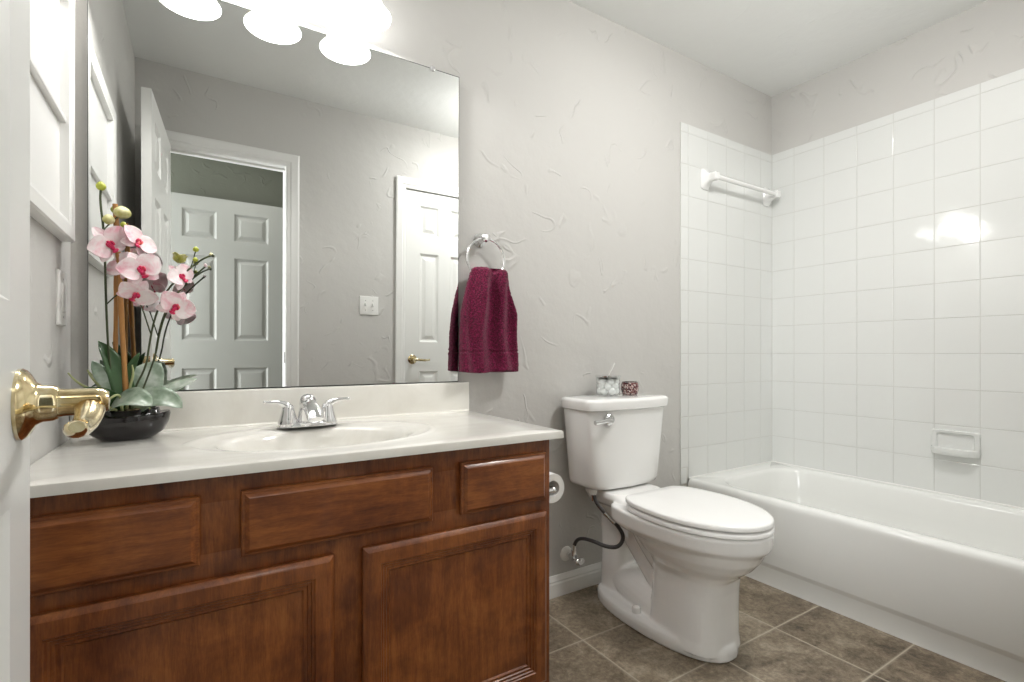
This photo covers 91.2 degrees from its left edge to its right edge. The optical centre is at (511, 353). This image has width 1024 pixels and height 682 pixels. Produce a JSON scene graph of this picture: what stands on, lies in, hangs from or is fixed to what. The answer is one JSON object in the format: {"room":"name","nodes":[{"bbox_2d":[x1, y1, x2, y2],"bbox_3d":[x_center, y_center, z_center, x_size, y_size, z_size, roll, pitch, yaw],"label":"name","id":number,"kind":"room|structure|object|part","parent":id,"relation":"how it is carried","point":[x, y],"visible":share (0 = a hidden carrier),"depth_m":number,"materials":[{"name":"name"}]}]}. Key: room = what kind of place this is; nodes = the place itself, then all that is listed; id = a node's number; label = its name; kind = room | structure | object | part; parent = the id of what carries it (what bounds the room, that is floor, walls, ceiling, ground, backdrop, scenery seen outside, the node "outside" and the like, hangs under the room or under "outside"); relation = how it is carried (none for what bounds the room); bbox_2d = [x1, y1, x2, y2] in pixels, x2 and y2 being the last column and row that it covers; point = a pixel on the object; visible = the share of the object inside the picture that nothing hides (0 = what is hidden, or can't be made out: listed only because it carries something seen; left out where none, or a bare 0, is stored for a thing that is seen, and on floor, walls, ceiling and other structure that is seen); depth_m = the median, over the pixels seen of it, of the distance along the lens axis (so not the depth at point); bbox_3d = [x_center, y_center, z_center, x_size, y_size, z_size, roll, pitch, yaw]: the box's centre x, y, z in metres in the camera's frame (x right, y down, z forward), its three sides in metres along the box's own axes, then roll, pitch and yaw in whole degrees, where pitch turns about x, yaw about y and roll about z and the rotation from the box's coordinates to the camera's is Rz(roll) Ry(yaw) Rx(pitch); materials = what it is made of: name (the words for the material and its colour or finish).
{"room":"bathroom","nodes":[
{"label":"bathroom","id":0,"kind":"room"},
{"bbox_2d":[30,216,70,464],"bbox_3d":[-0.692,-0.238,0.510,0.100,2.440,1.660,0,0,-32],"label":"wall","id":1,"kind":"structure","parent":0,"point":[50,343],"depth_m":1.04,"materials":[{"name":"grey paint"}]},
{"bbox_2d":[30,0,74,242],"bbox_3d":[-0.883,-0.545,0.932,0.024,0.575,0.540,0,0,-32],"label":"upper cabinet","id":2,"kind":"object","parent":1,"relation":"attached to","point":[52,22],"visible":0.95,"depth_m":1.07,"materials":[{"name":"white paint"}]},
{"bbox_3d":[-0.892,-0.545,0.927,0.004,0.493,0.458,0,0,-32],"label":"panel","id":3,"kind":"part","parent":2,"relation":"part of","materials":[{"name":"white paint"}]},
{"bbox_2d":[56,269,66,325],"bbox_3d":[-1.024,-0.126,1.142,0.008,0.124,0.074,0,0,-32],"label":"light switch","id":4,"kind":"object","parent":1,"relation":"attached to","point":[61,277],"visible":1,"depth_m":1.13,"materials":[{"name":"white plastic"}]},
{"bbox_2d":[71,0,771,576],"bbox_3d":[0.168,-0.238,2.083,3.230,2.440,0.108,0,0,-32],"label":"wall","id":5,"kind":"structure","parent":0,"point":[586,140],"depth_m":2.14,"materials":[{"name":"grey paint"}]},
{"bbox_2d":[70,382,468,436],"bbox_3d":[-0.620,0.155,1.519,1.092,0.106,0.025,0,0,-32],"label":"backsplash","id":6,"kind":"structure","parent":5,"relation":"attached to","point":[207,409],"depth_m":1.52,"materials":[{"name":"stone"}]},
{"bbox_2d":[87,0,458,390],"bbox_3d":[-0.622,-0.446,1.517,1.021,1.094,0.010,0,1,-32],"label":"wall mirror","id":7,"kind":"object","parent":5,"relation":"attached to","point":[318,171],"visible":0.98,"depth_m":1.47,"materials":[{"name":"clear mirror"}]},
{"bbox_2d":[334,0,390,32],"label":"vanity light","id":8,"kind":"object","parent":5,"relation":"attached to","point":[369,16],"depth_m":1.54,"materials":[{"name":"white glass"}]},
{"bbox_3d":[-0.444,-1.077,1.498,0.163,0.136,0.163,0,0,-32],"label":"lamp shade","id":9,"kind":"part","parent":8,"relation":"part of","materials":[{"name":"white glass"}]},
{"bbox_3d":[-0.444,-1.087,1.498,0.058,0.095,0.058,0,0,-32],"label":"light bulb","id":10,"kind":"part","parent":8,"relation":"part of","materials":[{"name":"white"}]},
{"bbox_2d":[466,233,504,271],"bbox_3d":[-0.100,-0.351,1.822,0.160,0.182,0.066,0,0,-32],"label":"towel ring","id":11,"kind":"object","parent":5,"relation":"attached to","point":[479,240],"visible":0.88,"depth_m":1.82,"materials":[{"name":"silver metal"}]},
{"bbox_3d":[-0.103,-0.416,1.820,0.052,0.052,0.066,0,0,-32],"label":"ring post","id":12,"kind":"part","parent":11,"relation":"part of","materials":[{"name":"silver metal"}]},
{"bbox_2d":[458,266,518,372],"bbox_3d":[-0.081,-0.120,1.811,0.240,0.381,0.090,0,0,-42],"label":"hand towel","id":13,"kind":"object","parent":11,"relation":"hanging from","point":[488,343],"visible":1,"depth_m":1.80,"materials":[{"name":"fabric"}]},
{"bbox_2d":[549,561,601,599],"bbox_3d":[0.342,0.940,2.131,1.215,0.084,0.013,0,0,-32],"label":"baseboard","id":14,"kind":"structure","parent":5,"relation":"attached to","point":[567,582],"depth_m":2.07,"materials":[{"name":"white paint"}]},
{"bbox_2d":[560,489,624,565],"bbox_3d":[0.310,0.689,1.968,0.067,0.327,0.272,0,0,-45],"label":"supply valve","id":15,"kind":"object","parent":5,"relation":"attached to","point":[567,553],"visible":0.98,"depth_m":1.94,"materials":[{"name":"silver plastic"}]},
{"bbox_3d":[0.268,0.827,1.995,0.041,0.032,0.037,0,0,13],"label":"valve handle","id":16,"kind":"part","parent":15,"relation":"part of","materials":[{"name":"silver metal"}]},
{"bbox_2d":[700,168,780,206],"bbox_3d":[1.218,-0.876,2.635,0.601,0.104,0.076,0,0,-32],"label":"towel bar","id":17,"kind":"object","parent":5,"relation":"attached to","point":[706,178],"visible":1,"depth_m":2.55,"materials":[{"name":"white ceramic"}]},
{"bbox_3d":[0.991,-0.876,2.493,0.066,0.104,0.076,0,0,-32],"label":"bar post","id":18,"kind":"part","parent":17,"relation":"part of","materials":[{"name":"white ceramic"}]},
{"bbox_3d":[1.444,-0.876,2.778,0.066,0.104,0.076,0,0,-32],"label":"bar post","id":19,"kind":"part","parent":17,"relation":"part of","materials":[{"name":"white ceramic"}]},
{"bbox_2d":[549,575,1005,681],"bbox_3d":[0.545,1.007,0.731,4.100,0.050,2.800,0,0,-32],"label":"floor","id":20,"kind":"structure","parent":0,"point":[785,637],"depth_m":1.66,"materials":[{"name":"tile"}]},
{"bbox_2d":[30,440,548,681],"bbox_3d":[-0.489,0.604,1.283,1.062,0.756,0.562,0,0,-32],"label":"vanity cabinet","id":21,"kind":"object","parent":20,"relation":"on","point":[428,567],"visible":0.71,"depth_m":1.01,"materials":[{"name":"brown wood"}]},
{"bbox_3d":[-0.674,0.323,0.846,0.251,0.125,0.018,0,0,-32],"label":"drawer","id":22,"kind":"part","parent":21,"relation":"part of","materials":[{"name":"brown wood"}]},
{"bbox_3d":[-0.574,0.640,0.909,0.484,0.448,0.018,0,0,-32],"label":"cabinet door","id":23,"kind":"part","parent":21,"relation":"part of","materials":[{"name":"brown wood"}]},
{"bbox_3d":[-0.577,0.640,0.913,0.361,0.325,0.003,0,0,-32],"label":"door panel","id":24,"kind":"part","parent":21,"relation":"part of","materials":[{"name":"brown wood"}]},
{"bbox_2d":[30,382,563,497],"bbox_3d":[-0.475,0.223,1.288,1.092,0.241,0.568,0,0,-32],"label":"countertop","id":25,"kind":"structure","parent":21,"relation":"on","point":[215,433],"depth_m":1.29,"materials":[{"name":"stone"}]},
{"bbox_2d":[67,181,214,441],"bbox_3d":[-0.886,-0.099,1.194,0.268,0.606,0.172,0,0,-6],"label":"potted orchid","id":26,"kind":"object","parent":25,"relation":"on","point":[137,393],"visible":0.98,"depth_m":1.19,"materials":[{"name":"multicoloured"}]},
{"bbox_3d":[-0.944,-0.117,1.181,0.010,0.539,0.045,0,0,44],"label":"stem","id":27,"kind":"part","parent":26,"relation":"part of","materials":[{"name":"green plant"}]},
{"bbox_3d":[-0.924,-0.252,1.146,0.025,0.087,0.089,0,0,21],"label":"flower","id":28,"kind":"part","parent":26,"relation":"part of","materials":[{"name":"pink plant"}]},
{"bbox_3d":[-0.928,-0.210,1.192,0.061,0.066,0.022,0,0,-8],"label":"flower","id":29,"kind":"part","parent":26,"relation":"part of","materials":[{"name":"pink plant"}]},
{"bbox_3d":[-0.925,0.167,1.207,0.172,0.074,0.128,0,0,-32],"label":"pot","id":30,"kind":"part","parent":26,"relation":"part of","materials":[{"name":"black ceramic"}]},
{"bbox_3d":[-0.881,-0.143,1.180,0.049,0.057,0.080,0,0,29],"label":"flower","id":31,"kind":"part","parent":26,"relation":"part of","materials":[{"name":"pink plant"}]},
{"bbox_3d":[-0.869,-0.195,1.164,0.025,0.079,0.092,0,0,30],"label":"flower","id":32,"kind":"part","parent":26,"relation":"part of","materials":[{"name":"pink plant"}]},
{"bbox_3d":[-0.884,-0.264,1.192,0.033,0.074,0.077,0,0,4],"label":"flower","id":33,"kind":"part","parent":26,"relation":"part of","materials":[{"name":"pink plant"}]},
{"bbox_3d":[-0.883,-0.095,1.199,0.005,0.096,0.035,0,0,40],"label":"stem","id":34,"kind":"part","parent":26,"relation":"part of","materials":[{"name":"green plant"}]},
{"bbox_3d":[-0.845,-0.049,1.240,0.175,0.404,0.024,0,0,-32],"label":"stem","id":35,"kind":"part","parent":26,"relation":"part of","materials":[{"name":"green plant"}]},
{"bbox_3d":[-0.853,-0.036,1.248,0.157,0.378,0.012,0,0,-28],"label":"stem","id":36,"kind":"part","parent":26,"relation":"part of","materials":[{"name":"green plant"}]},
{"bbox_3d":[-0.811,-0.115,1.214,0.033,0.071,0.082,0,0,25],"label":"flower","id":37,"kind":"part","parent":26,"relation":"part of","materials":[{"name":"pink plant"}]},
{"bbox_3d":[-0.823,-0.236,1.244,0.033,0.028,0.032,0,0,-32],"label":"flower","id":38,"kind":"part","parent":26,"relation":"part of","materials":[{"name":"plant"}]},
{"bbox_3d":[-0.814,-0.189,1.231,0.029,0.068,0.071,0,0,30],"label":"flower","id":39,"kind":"part","parent":26,"relation":"part of","materials":[{"name":"pink plant"}]},
{"bbox_2d":[263,394,349,427],"bbox_3d":[-0.573,0.158,1.409,0.168,0.089,0.167,0,0,12],"label":"faucet","id":40,"kind":"object","parent":25,"relation":"on","point":[310,413],"visible":1,"depth_m":1.38,"materials":[{"name":"silver metal"}]},
{"bbox_3d":[-0.635,0.162,1.378,0.090,0.070,0.053,0,0,-32],"label":"handle","id":41,"kind":"part","parent":40,"relation":"part of","materials":[{"name":"silver metal"}]},
{"bbox_3d":[-0.576,0.197,1.415,0.160,0.012,0.056,0,0,-32],"label":"plate","id":42,"kind":"part","parent":40,"relation":"part of","materials":[{"name":"silver metal"}]},
{"bbox_3d":[-0.555,0.164,1.382,0.060,0.072,0.138,0,0,-32],"label":"spout","id":43,"kind":"part","parent":40,"relation":"part of","materials":[{"name":"silver metal"}]},
{"bbox_3d":[-0.516,0.162,1.452,0.090,0.070,0.053,0,0,-32],"label":"handle","id":44,"kind":"part","parent":40,"relation":"part of","materials":[{"name":"silver metal"}]},
{"bbox_3d":[-0.347,0.323,1.051,0.389,0.125,0.018,0,0,-32],"label":"drawer","id":45,"kind":"part","parent":21,"relation":"part of","materials":[{"name":"brown wood"}]},
{"bbox_3d":[-0.114,0.640,1.197,0.482,0.448,0.018,0,0,-32],"label":"cabinet door","id":46,"kind":"part","parent":21,"relation":"part of","materials":[{"name":"brown wood"}]},
{"bbox_3d":[-0.117,0.640,1.202,0.359,0.325,0.003,0,0,-32],"label":"door panel","id":47,"kind":"part","parent":21,"relation":"part of","materials":[{"name":"brown wood"}]},
{"bbox_3d":[-0.016,0.323,1.259,0.250,0.125,0.018,0,0,-32],"label":"drawer","id":48,"kind":"part","parent":21,"relation":"part of","materials":[{"name":"brown wood"}]},
{"bbox_2d":[549,486,555,492],"bbox_3d":[0.060,0.390,1.476,0.072,0.044,0.177,0,0,-32],"label":"toilet paper holder","id":49,"kind":"object","parent":21,"relation":"attached to","point":[551,489],"visible":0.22,"depth_m":1.43,"materials":[{"name":"silver metal"}]},
{"bbox_2d":[549,472,563,502],"bbox_3d":[0.089,0.390,1.494,0.085,0.085,0.108,0,0,-32],"label":"toilet paper roll","id":50,"kind":"object","parent":49,"relation":"hanging from","point":[555,480],"visible":0.3,"depth_m":1.46,"materials":[{"name":"white paper"}]},
{"bbox_2d":[561,393,774,662],"bbox_3d":[0.571,0.592,1.817,0.447,0.838,0.744,0,0,-32],"label":"toilet","id":51,"kind":"object","parent":20,"relation":"on","point":[677,571],"visible":0.98,"depth_m":1.73,"materials":[{"name":"white ceramic"}]},
{"bbox_3d":[0.346,0.249,1.870,0.103,0.044,0.029,0,0,-32],"label":"flush lever","id":52,"kind":"part","parent":51,"relation":"part of","materials":[{"name":"silver metal"}]},
{"bbox_2d":[595,363,620,377],"bbox_3d":[0.394,0.105,2.053,0.107,0.135,0.107,0,0,-32],"label":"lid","id":53,"kind":"object","parent":51,"relation":"on","point":[609,375],"visible":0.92,"depth_m":2.01,"materials":[{"name":"silver metal"}]},
{"bbox_2d":[600,378,606,384],"bbox_3d":[0.370,0.114,2.035,0.029,0.030,0.030,0,0,-4],"label":"ball","id":54,"kind":"object","parent":53,"relation":"in","point":[603,381],"visible":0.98,"depth_m":2.02,"materials":[{"name":"white"}]},
{"bbox_2d":[601,388,607,394],"bbox_3d":[0.374,0.153,2.030,0.030,0.030,0.029,0,0,31],"label":"ball","id":55,"kind":"object","parent":53,"relation":"in","point":[604,391],"visible":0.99,"depth_m":2.02,"materials":[{"name":"white"}]},
{"bbox_2d":[604,383,611,389],"bbox_3d":[0.387,0.132,2.024,0.030,0.029,0.029,0,0,14],"label":"ball","id":56,"kind":"object","parent":53,"relation":"in","point":[607,386],"visible":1,"depth_m":2.01,"materials":[{"name":"white"}]},
{"bbox_3d":[0.394,0.091,2.053,0.107,0.010,0.107,0,0,-32],"label":"jar lid","id":57,"kind":"part","parent":53,"relation":"part of","materials":[{"name":"silver metal"}]},
{"bbox_2d":[607,378,613,384],"bbox_3d":[0.398,0.113,2.024,0.030,0.029,0.029,0,0,7],"label":"ball","id":58,"kind":"object","parent":53,"relation":"in","point":[610,381],"visible":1,"depth_m":2.01,"materials":[{"name":"white"}]},
{"bbox_2d":[608,388,615,394],"bbox_3d":[0.404,0.153,2.025,0.030,0.029,0.029,0,0,11],"label":"ball","id":59,"kind":"object","parent":53,"relation":"in","point":[611,391],"visible":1,"depth_m":2.01,"materials":[{"name":"white"}]},
{"bbox_2d":[611,383,617,389],"bbox_3d":[0.416,0.132,2.033,0.029,0.029,0.029,0,0,30],"label":"ball","id":60,"kind":"object","parent":53,"relation":"in","point":[615,385],"visible":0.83,"depth_m":2.02,"materials":[{"name":"white"}]},
{"bbox_3d":[0.427,0.370,2.044,0.418,0.312,0.207,0,0,-32],"label":"tank","id":61,"kind":"part","parent":51,"relation":"part of","materials":[{"name":"white ceramic"}]},
{"bbox_3d":[0.431,0.195,2.039,0.446,0.044,0.219,0,0,-32],"label":"tank lid","id":62,"kind":"part","parent":51,"relation":"part of","materials":[{"name":"white ceramic"}]},
{"bbox_2d":[621,381,638,394],"bbox_3d":[0.498,0.146,2.119,0.075,0.054,0.075,0,0,-32],"label":"candle holder","id":63,"kind":"object","parent":51,"relation":"on","point":[627,387],"visible":1,"depth_m":2.09,"materials":[{"name":"glass"}]},
{"bbox_3d":[0.571,0.771,1.808,0.373,0.481,0.723,0,0,-32],"label":"bowl","id":64,"kind":"part","parent":51,"relation":"part of","materials":[{"name":"white ceramic"}]},
{"bbox_3d":[0.642,0.519,1.695,0.372,0.024,0.460,0,0,-32],"label":"seat lid","id":65,"kind":"part","parent":51,"relation":"part of","materials":[{"name":"white plastic"}]},
{"bbox_3d":[0.645,0.545,1.691,0.374,0.017,0.451,0,0,-32],"label":"seat","id":66,"kind":"part","parent":51,"relation":"part of","materials":[{"name":"white plastic"}]},
{"bbox_2d":[688,461,1023,681],"bbox_3d":[1.575,0.794,1.999,0.724,0.376,1.538,0,0,-32],"label":"bathtub","id":67,"kind":"object","parent":20,"relation":"on","point":[941,573],"visible":0.83,"depth_m":1.86,"materials":[{"name":"white ceramic"}]},
{"bbox_2d":[568,0,987,96],"bbox_3d":[0.545,-1.483,0.731,4.100,0.050,2.800,0,0,-32],"label":"ceiling","id":68,"kind":"structure","parent":0,"point":[771,47],"depth_m":2.24,"materials":[{"name":"white paint"}]},
{"bbox_2d":[772,0,1023,507],"bbox_3d":[1.956,-0.238,2.172,0.106,2.440,1.660,0,0,-32],"label":"wall","id":69,"kind":"structure","parent":0,"point":[898,167],"depth_m":2.31,"materials":[{"name":"white tile"}]},
{"bbox_2d":[931,428,980,458],"bbox_3d":[1.882,0.383,2.138,0.056,0.106,0.162,0,0,-32],"label":"soap dish","id":70,"kind":"object","parent":69,"relation":"attached to","point":[965,444],"visible":1,"depth_m":2.14,"materials":[{"name":"white ceramic"}]},
{"bbox_2d":[931,445,979,458],"bbox_3d":[1.880,0.420,2.137,0.052,0.033,0.162,0,0,-32],"label":"tray","id":71,"kind":"object","parent":70,"relation":"on","point":[967,451],"depth_m":2.12,"materials":[{"name":"white ceramic"}]},
{"bbox_3d":[1.044,-0.238,0.687,3.030,2.440,0.115,0,0,-32],"label":"wall","id":72,"kind":"structure","parent":0,"visible":0},
{"bbox_2d":[0,0,109,681],"bbox_3d":[-0.353,-0.039,0.276,0.178,2.018,0.671,0,0,-36],"label":"door","id":73,"kind":"structure","parent":72,"relation":"in","point":[25,403],"depth_m":0.49,"materials":[{"name":"white paint"}]},
{"bbox_3d":[-0.484,0.051,0.513,0.030,0.072,0.072,0,0,-36],"label":"handle","id":74,"kind":"part","parent":73,"relation":"part of","materials":[{"name":"gold metal"}]},
{"bbox_3d":[-0.427,0.058,0.493,0.044,0.043,0.130,0,0,-36],"label":"lever","id":75,"kind":"part","parent":73,"relation":"part of","materials":[{"name":"gold metal"}]}
]}

